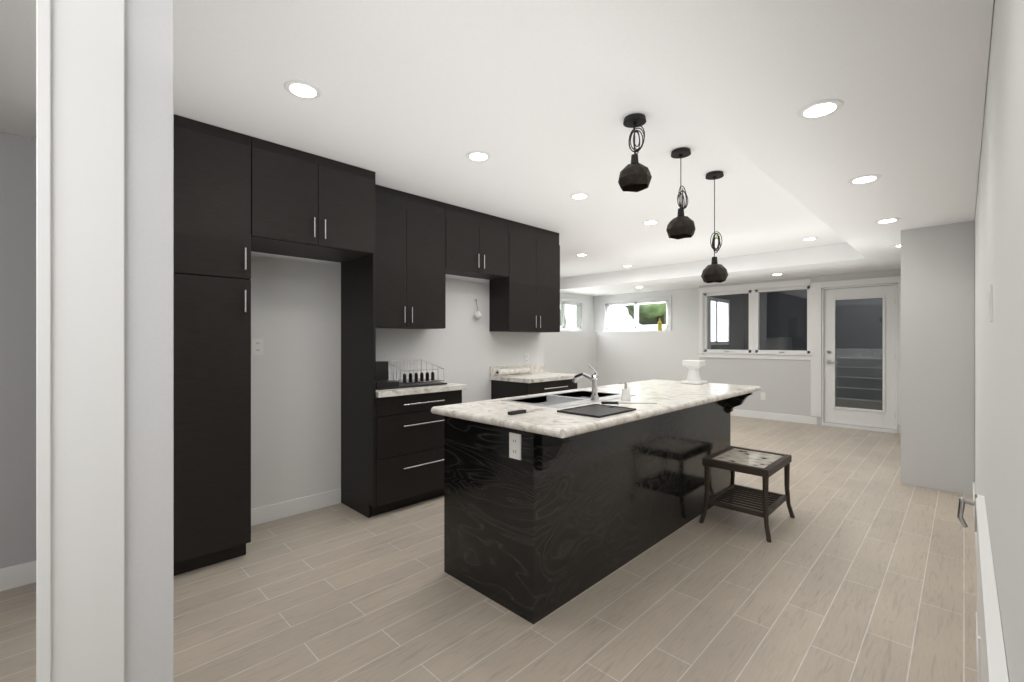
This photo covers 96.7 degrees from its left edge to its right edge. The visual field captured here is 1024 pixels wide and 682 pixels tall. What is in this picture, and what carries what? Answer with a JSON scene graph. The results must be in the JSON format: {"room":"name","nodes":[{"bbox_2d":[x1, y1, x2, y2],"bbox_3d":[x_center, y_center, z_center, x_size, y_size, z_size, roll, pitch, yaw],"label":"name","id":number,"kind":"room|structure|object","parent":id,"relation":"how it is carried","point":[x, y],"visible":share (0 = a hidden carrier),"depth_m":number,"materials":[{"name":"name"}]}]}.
{"room":"kitchen","nodes":[
{"label":"kitchen","id":0,"kind":"room"},
{"bbox_2d":[0,0,35,138],"bbox_3d":[-2.304,-1.159,1.141,2.238,0.139,1.568,0,0,45],"label":"ceiling","id":1,"kind":"structure","parent":0,"point":[17,67],"depth_m":1.81,"materials":[{"name":"paint"}]},
{"bbox_2d":[0,132,543,568],"bbox_3d":[-1.684,0.010,3.455,0.140,2.580,5.730,0,0,45],"label":"wall","id":2,"kind":"structure","parent":0,"point":[296,388],"depth_m":3.36,"materials":[{"name":"paint"}]},
{"bbox_2d":[0,560,35,590],"bbox_3d":[-3.006,1.242,2.016,0.014,0.115,1.805,0,0,45],"label":"baseboard","id":3,"kind":"structure","parent":2,"relation":"attached to","point":[18,575],"depth_m":2.40,"materials":[{"name":"white"}]},
{"bbox_2d":[252,338,262,354],"bbox_3d":[-1.804,0.040,3.229,0.008,0.116,0.072,0,0,45],"label":"outlet","id":4,"kind":"object","parent":2,"relation":"attached to","point":[257,346],"visible":1,"depth_m":3.23,"materials":[{"name":"white plastic"}]},
{"bbox_2d":[251,488,340,525],"bbox_3d":[-1.653,1.242,3.379,0.014,0.115,0.785,0,0,45],"label":"baseboard","id":5,"kind":"structure","parent":2,"relation":"attached to","point":[260,515],"depth_m":3.40,"materials":[{"name":"white"}]},
{"bbox_2d":[375,184,445,328],"bbox_3d":[-0.961,-0.669,3.845,0.332,1.118,0.798,0,0,45],"label":"upper cabinet","id":6,"kind":"object","parent":2,"relation":"attached to","point":[410,241],"visible":0.77,"depth_m":3.77,"materials":[{"name":"black wood"}]},
{"bbox_2d":[445,203,508,279],"bbox_3d":[-0.401,-0.938,4.409,0.332,0.581,0.787,0,0,45],"label":"upper cabinet","id":7,"kind":"object","parent":2,"relation":"attached to","point":[477,244],"visible":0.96,"depth_m":4.30,"materials":[{"name":"black wood"}]},
{"bbox_2d":[474,301,481,318],"bbox_3d":[-0.347,-0.325,4.643,0.082,0.198,0.080,0,0,45],"label":"hanging pot","id":8,"kind":"object","parent":2,"relation":"hanging from","point":[478,315],"visible":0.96,"depth_m":4.62,"materials":[{"name":"white plastic"}]},
{"bbox_2d":[489,220,559,332],"bbox_3d":[0.167,-0.664,4.981,0.332,1.128,0.817,0,0,45],"label":"upper cabinet","id":9,"kind":"object","parent":2,"relation":"attached to","point":[524,296],"visible":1,"depth_m":4.81,"materials":[{"name":"black wood"}]},
{"bbox_2d":[524,353,528,363],"bbox_3d":[0.169,0.200,5.216,0.008,0.116,0.072,0,0,45],"label":"outlet","id":10,"kind":"object","parent":2,"relation":"attached to","point":[526,358],"visible":1,"depth_m":5.21,"materials":[{"name":"white plastic"}]},
{"bbox_2d":[0,415,977,681],"bbox_3d":[0.408,1.350,4.598,6.500,0.100,10.700,0,0,45],"label":"floor","id":11,"kind":"structure","parent":0,"point":[860,567],"depth_m":2.26,"materials":[{"name":"brown wood"}]},
{"bbox_2d":[36,0,173,681],"bbox_3d":[-0.901,0.105,1.016,0.150,2.390,0.220,0,0,45],"label":"post","id":12,"kind":"object","parent":11,"relation":"on","point":[104,340],"visible":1,"depth_m":0.96,"materials":[{"name":"paint"}]},
{"bbox_2d":[174,114,250,575],"bbox_3d":[-1.953,0.036,2.683,0.562,2.528,0.615,0,0,45],"label":"pantry cabinet","id":13,"kind":"object","parent":11,"relation":"on","point":[212,345],"visible":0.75,"depth_m":2.58,"materials":[{"name":"black wood"}]},
{"bbox_2d":[251,137,375,517],"bbox_3d":[-1.449,0.036,3.190,0.562,2.528,0.811,0,0,45],"label":"tall cabinet","id":14,"kind":"object","parent":11,"relation":"on","point":[308,205],"visible":0.94,"depth_m":3.21,"materials":[{"name":"black wood"}]},
{"bbox_2d":[371,382,466,515],"bbox_3d":[-0.873,0.835,3.771,0.562,0.930,0.819,0,0,45],"label":"base cabinet","id":15,"kind":"object","parent":11,"relation":"on","point":[409,447],"visible":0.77,"depth_m":3.51,"materials":[{"name":"black wood"}]},
{"bbox_2d":[376,359,446,389],"bbox_3d":[-0.911,0.267,3.780,0.380,0.203,0.640,0,0,45],"label":"dish rack","id":16,"kind":"object","parent":15,"relation":"on","point":[383,382],"visible":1,"depth_m":3.72,"materials":[{"name":"black metal"}]},
{"bbox_2d":[490,364,577,399],"bbox_3d":[0.265,0.785,4.916,0.562,1.030,0.850,0,0,45],"label":"base cabinet","id":17,"kind":"object","parent":11,"relation":"on","point":[537,379],"visible":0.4,"depth_m":4.73,"materials":[{"name":"stone"}]},
{"bbox_2d":[495,367,530,375],"bbox_3d":[0.034,0.333,4.955,0.120,0.070,0.490,0,0,45],"label":"paper roll","id":18,"kind":"object","parent":17,"relation":"on","point":[513,371],"visible":0.98,"depth_m":4.93,"materials":[{"name":"paper"}]},
{"bbox_2d":[444,393,751,624],"bbox_3d":[0.793,0.855,3.138,0.857,0.890,2.488,0,0,45],"label":"kitchen island","id":19,"kind":"object","parent":11,"relation":"on","point":[549,510],"depth_m":2.40,"materials":[{"name":"black wood"}]},
{"bbox_2d":[487,383,758,440],"bbox_3d":[0.948,0.390,2.998,0.480,0.040,2.570,0,0,45],"label":"island countertop","id":20,"kind":"structure","parent":19,"relation":"on","point":[548,422],"depth_m":2.42,"materials":[{"name":"white stone"}]},
{"bbox_2d":[508,408,546,414],"bbox_3d":[0.091,0.361,2.369,0.030,0.015,0.290,0,0,45],"label":"kitchen knife","id":21,"kind":"object","parent":20,"relation":"on","point":[515,412],"visible":1,"depth_m":2.31,"materials":[{"name":"black plastic"}]},
{"bbox_2d":[503,389,634,408],"bbox_3d":[0.386,0.450,2.950,0.450,0.168,0.830,0,0,45],"label":"sink","id":22,"kind":"object","parent":20,"relation":"in","point":[574,396],"depth_m":3.00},
{"bbox_2d":[573,365,602,400],"bbox_3d":[0.463,0.256,2.873,0.195,0.220,0.054,0,0,45],"label":"faucet","id":23,"kind":"object","parent":20,"relation":"on","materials":[{"name":"silver metal"}]},
{"bbox_2d":[557,404,635,417],"bbox_3d":[0.448,0.364,2.395,0.260,0.009,0.350,0,0,45],"label":"cutting mat","id":24,"kind":"object","parent":20,"relation":"on","point":[597,410],"visible":1,"depth_m":2.37,"materials":[{"name":"black plastic"}]},
{"bbox_2d":[618,382,630,400],"bbox_3d":[0.704,0.313,2.852,0.080,0.111,0.060,0,0,45],"label":"soap dispenser","id":25,"kind":"object","parent":20,"relation":"on","point":[625,395],"visible":1,"depth_m":2.83,"materials":[{"name":"white plastic"}]},
{"bbox_2d":[601,401,656,404],"bbox_3d":[0.666,0.354,2.594,0.245,0.026,0.205,0,0,45],"label":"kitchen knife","id":26,"kind":"object","parent":20,"relation":"on","point":[610,402],"visible":0.98,"depth_m":2.59,"materials":[{"name":"grey metal"}]},
{"bbox_2d":[680,360,706,384],"bbox_3d":[1.584,0.269,3.965,0.170,0.200,0.170,0,0,45],"label":"kitchen scale","id":27,"kind":"object","parent":20,"relation":"on","point":[693,376],"visible":1,"depth_m":3.92,"materials":[{"name":"white plastic"}]},
{"bbox_2d":[699,446,794,542],"bbox_3d":[1.710,1.077,3.305,0.468,0.475,0.596,0,0,45],"label":"wicker side table","id":28,"kind":"object","parent":11,"relation":"on","point":[765,465],"visible":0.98,"depth_m":3.25,"materials":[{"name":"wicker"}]},
{"bbox_2d":[174,0,846,277],"bbox_3d":[0.408,-1.290,4.598,6.500,0.120,10.700,0,0,45],"label":"ceiling","id":29,"kind":"structure","parent":0,"point":[538,101],"depth_m":2.48,"materials":[{"name":"paint"}]},
{"bbox_2d":[284,80,321,98],"bbox_3d":[-1.022,-1.226,2.227,0.170,0.007,0.170,0,0,45],"label":"recessed light","id":30,"kind":"object","parent":29,"relation":"in","point":[302,89],"visible":1,"depth_m":2.21,"materials":[{"name":"white"}]},
{"bbox_2d":[466,151,490,160],"bbox_3d":[-0.223,-1.226,3.026,0.170,0.007,0.170,0,0,45],"label":"recessed light","id":31,"kind":"object","parent":29,"relation":"in","point":[478,156],"visible":1,"depth_m":3.02,"materials":[{"name":"white"}]},
{"bbox_2d":[570,193,589,198],"bbox_3d":[0.573,-1.226,3.856,0.170,0.007,0.170,0,0,45],"label":"recessed light","id":32,"kind":"object","parent":29,"relation":"in","point":[579,195],"visible":0.98,"depth_m":3.84,"materials":[{"name":"white"}]},
{"bbox_2d":[618,113,651,191],"bbox_3d":[0.677,-1.036,2.513,0.176,0.386,0.184,0,0,45],"label":"pendant lamp","id":33,"kind":"object","parent":29,"relation":"hanging from","point":[635,175],"visible":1,"depth_m":2.48,"materials":[{"name":"brown metal"}]},
{"bbox_2d":[642,220,658,224],"bbox_3d":[1.433,-1.226,4.707,0.170,0.007,0.170,0,0,45],"label":"recessed light","id":34,"kind":"object","parent":29,"relation":"in","point":[648,222],"visible":0.96,"depth_m":4.70,"materials":[{"name":"white"}]},
{"bbox_2d":[666,147,695,238],"bbox_3d":[1.093,-0.951,2.945,0.184,0.556,0.178,0,0,45],"label":"pendant lamp","id":35,"kind":"object","parent":29,"relation":"hanging from","point":[680,226],"visible":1,"depth_m":2.91,"materials":[{"name":"brown metal"}]},
{"bbox_2d":[701,171,727,282],"bbox_3d":[1.487,-0.831,3.343,0.179,0.796,0.184,0,0,45],"label":"pendant lamp","id":36,"kind":"object","parent":29,"relation":"hanging from","point":[715,271],"visible":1,"depth_m":3.31,"materials":[{"name":"brown metal"}]},
{"bbox_2d":[801,237,816,240],"bbox_3d":[3.580,-1.226,5.479,0.170,0.007,0.170,0,0,45],"label":"recessed light","id":37,"kind":"object","parent":29,"relation":"in","point":[809,239],"visible":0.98,"depth_m":5.48,"materials":[{"name":"white"}]},
{"bbox_2d":[544,292,596,388],"bbox_3d":[0.351,0.010,8.706,0.390,2.580,4.590,0,0,45],"label":"wall","id":38,"kind":"structure","parent":0,"point":[570,352],"depth_m":9.44,"materials":[{"name":"paint"}]},
{"bbox_2d":[560,297,583,331],"bbox_3d":[1.078,-0.550,9.570,0.104,0.710,1.350,0,0,45],"label":"window","id":39,"kind":"structure","parent":38,"relation":"in","point":[569,301],"depth_m":9.76,"materials":[{"name":"white plastic"}]},
{"bbox_2d":[594,269,900,433],"bbox_3d":[3.761,0.010,8.293,5.530,2.580,0.370,0,0,45],"label":"wall","id":40,"kind":"structure","parent":0,"point":[629,356],"depth_m":8.55,"materials":[{"name":"paint"}]},
{"bbox_2d":[603,295,671,331],"bbox_3d":[2.613,-0.550,9.579,1.600,0.710,0.104,0,0,45],"label":"window","id":41,"kind":"structure","parent":40,"relation":"in","point":[636,326],"depth_m":9.55,"materials":[{"name":"white plastic"}]},
{"bbox_2d":[658,318,661,330],"bbox_3d":[2.931,-0.326,9.026,0.080,0.249,0.080,0,0,45],"label":"bottle","id":42,"kind":"object","parent":40,"relation":"on","point":[659,325],"visible":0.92,"depth_m":8.99,"materials":[{"name":"yellow glass"}]},
{"bbox_2d":[698,279,820,416],"bbox_3d":[4.133,0.100,7.716,1.888,2.140,0.146,0,0,45],"label":"window frame","id":43,"kind":"structure","parent":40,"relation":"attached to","point":[812,353],"depth_m":7.57,"materials":[{"name":"white"}]},
{"bbox_2d":[761,392,765,399],"bbox_3d":[4.192,0.920,7.599,0.072,0.120,0.008,0,0,45],"label":"outlet","id":44,"kind":"object","parent":40,"relation":"attached to","point":[763,396],"visible":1,"depth_m":7.59,"materials":[{"name":"white plastic"}]},
{"bbox_2d":[730,409,816,424],"bbox_3d":[3.296,1.242,8.485,4.040,0.115,0.014,0,0,45],"label":"baseboard","id":45,"kind":"structure","parent":40,"relation":"attached to","point":[736,412],"depth_m":7.46,"materials":[{"name":"white wood"}]},
{"bbox_2d":[821,276,900,432],"bbox_3d":[5.162,0.195,6.724,0.970,2.210,0.164,0,0,45],"label":"door","id":46,"kind":"structure","parent":40,"relation":"attached to","point":[887,418],"depth_m":6.67,"materials":[{"name":"white wood"}]},
{"bbox_2d":[560,0,993,295],"bbox_3d":[0.381,-1.119,4.553,6.001,0.219,10.198,0,0,45],"label":"ceiling","id":47,"kind":"structure","parent":0,"point":[905,81],"depth_m":1.90,"materials":[{"name":"paint"}]},
{"bbox_2d":[797,99,843,118],"bbox_3d":[1.340,-1.006,1.981,0.170,0.007,0.170,0,0,45],"label":"recessed light","id":48,"kind":"object","parent":47,"relation":"in","point":[820,108],"visible":1,"depth_m":1.97,"materials":[{"name":"white"}]},
{"bbox_2d":[848,174,881,183],"bbox_3d":[2.196,-1.006,2.836,0.170,0.007,0.170,0,0,45],"label":"recessed light","id":49,"kind":"object","parent":47,"relation":"in","point":[862,179],"visible":0.98,"depth_m":2.83,"materials":[{"name":"white"}]},
{"bbox_2d":[875,218,900,223],"bbox_3d":[3.144,-1.006,3.812,0.170,0.007,0.170,0,0,45],"label":"recessed light","id":50,"kind":"object","parent":47,"relation":"in","point":[888,220],"visible":0.98,"depth_m":3.79,"materials":[{"name":"white"}]},
{"bbox_2d":[901,221,974,494],"bbox_3d":[4.792,0.145,5.072,0.473,2.310,3.050,0,0,45],"label":"wall","id":51,"kind":"structure","parent":0,"point":[938,357],"depth_m":3.98,"materials":[{"name":"grey paint"}]},
{"bbox_2d":[975,0,1023,681],"bbox_3d":[2.562,0.010,2.388,0.140,2.580,10.200,0,0,45],"label":"wall","id":52,"kind":"structure","parent":0,"point":[999,364],"depth_m":1.05,"materials":[{"name":"paint"}]},
{"bbox_2d":[972,482,976,567],"bbox_3d":[2.978,1.242,2.916,0.014,0.115,2.563,0,0,45],"label":"baseboard","id":53,"kind":"structure","parent":52,"relation":"attached to","point":[973,483],"depth_m":3.10,"materials":[{"name":"white wood"}]},
{"bbox_2d":[957,494,1008,681],"bbox_3d":[1.223,0.990,1.202,0.086,0.620,2.330,0,0,45],"label":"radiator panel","id":54,"kind":"object","parent":52,"relation":"attached to","point":[991,659],"visible":1,"depth_m":1.31,"materials":[{"name":"white metal"}]},
{"bbox_2d":[988,284,992,321],"bbox_3d":[1.537,-0.120,1.462,0.009,0.116,0.072,0,0,45],"label":"light switch","id":55,"kind":"object","parent":52,"relation":"attached to","point":[990,303],"visible":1,"depth_m":1.44,"materials":[{"name":"white plastic"}]},
{"label":"outside","id":56,"kind":"structure","parent":0,"visible":0},
{"bbox_3d":[2.425,0.135,16.435,12.280,0.330,9.260,0,0,45],"label":"ground","id":57,"kind":"structure","parent":56,"visible":0},
{"bbox_2d":[626,303,665,324],"bbox_3d":[4.438,-2.347,13.741,2.571,4.634,2.453,0,0,45],"label":"tree","id":58,"kind":"object","parent":57,"relation":"on","point":[655,312],"depth_m":13.29,"materials":[{"name":"green plant"}]},
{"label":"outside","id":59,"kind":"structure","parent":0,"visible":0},
{"bbox_2d":[711,289,882,350],"bbox_3d":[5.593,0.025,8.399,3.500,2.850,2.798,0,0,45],"label":"window glass","id":60,"kind":"object","parent":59,"point":[787,318],"depth_m":9.73,"materials":[{"name":"grey"}]},
{"bbox_2d":[836,348,882,409],"bbox_3d":[6.385,0.745,8.062,1.400,1.190,1.940,0,0,45],"label":"steps","id":61,"kind":"structure","parent":60,"relation":"in","point":[854,369],"depth_m":8.18,"materials":[{"name":"concrete"}]}
]}

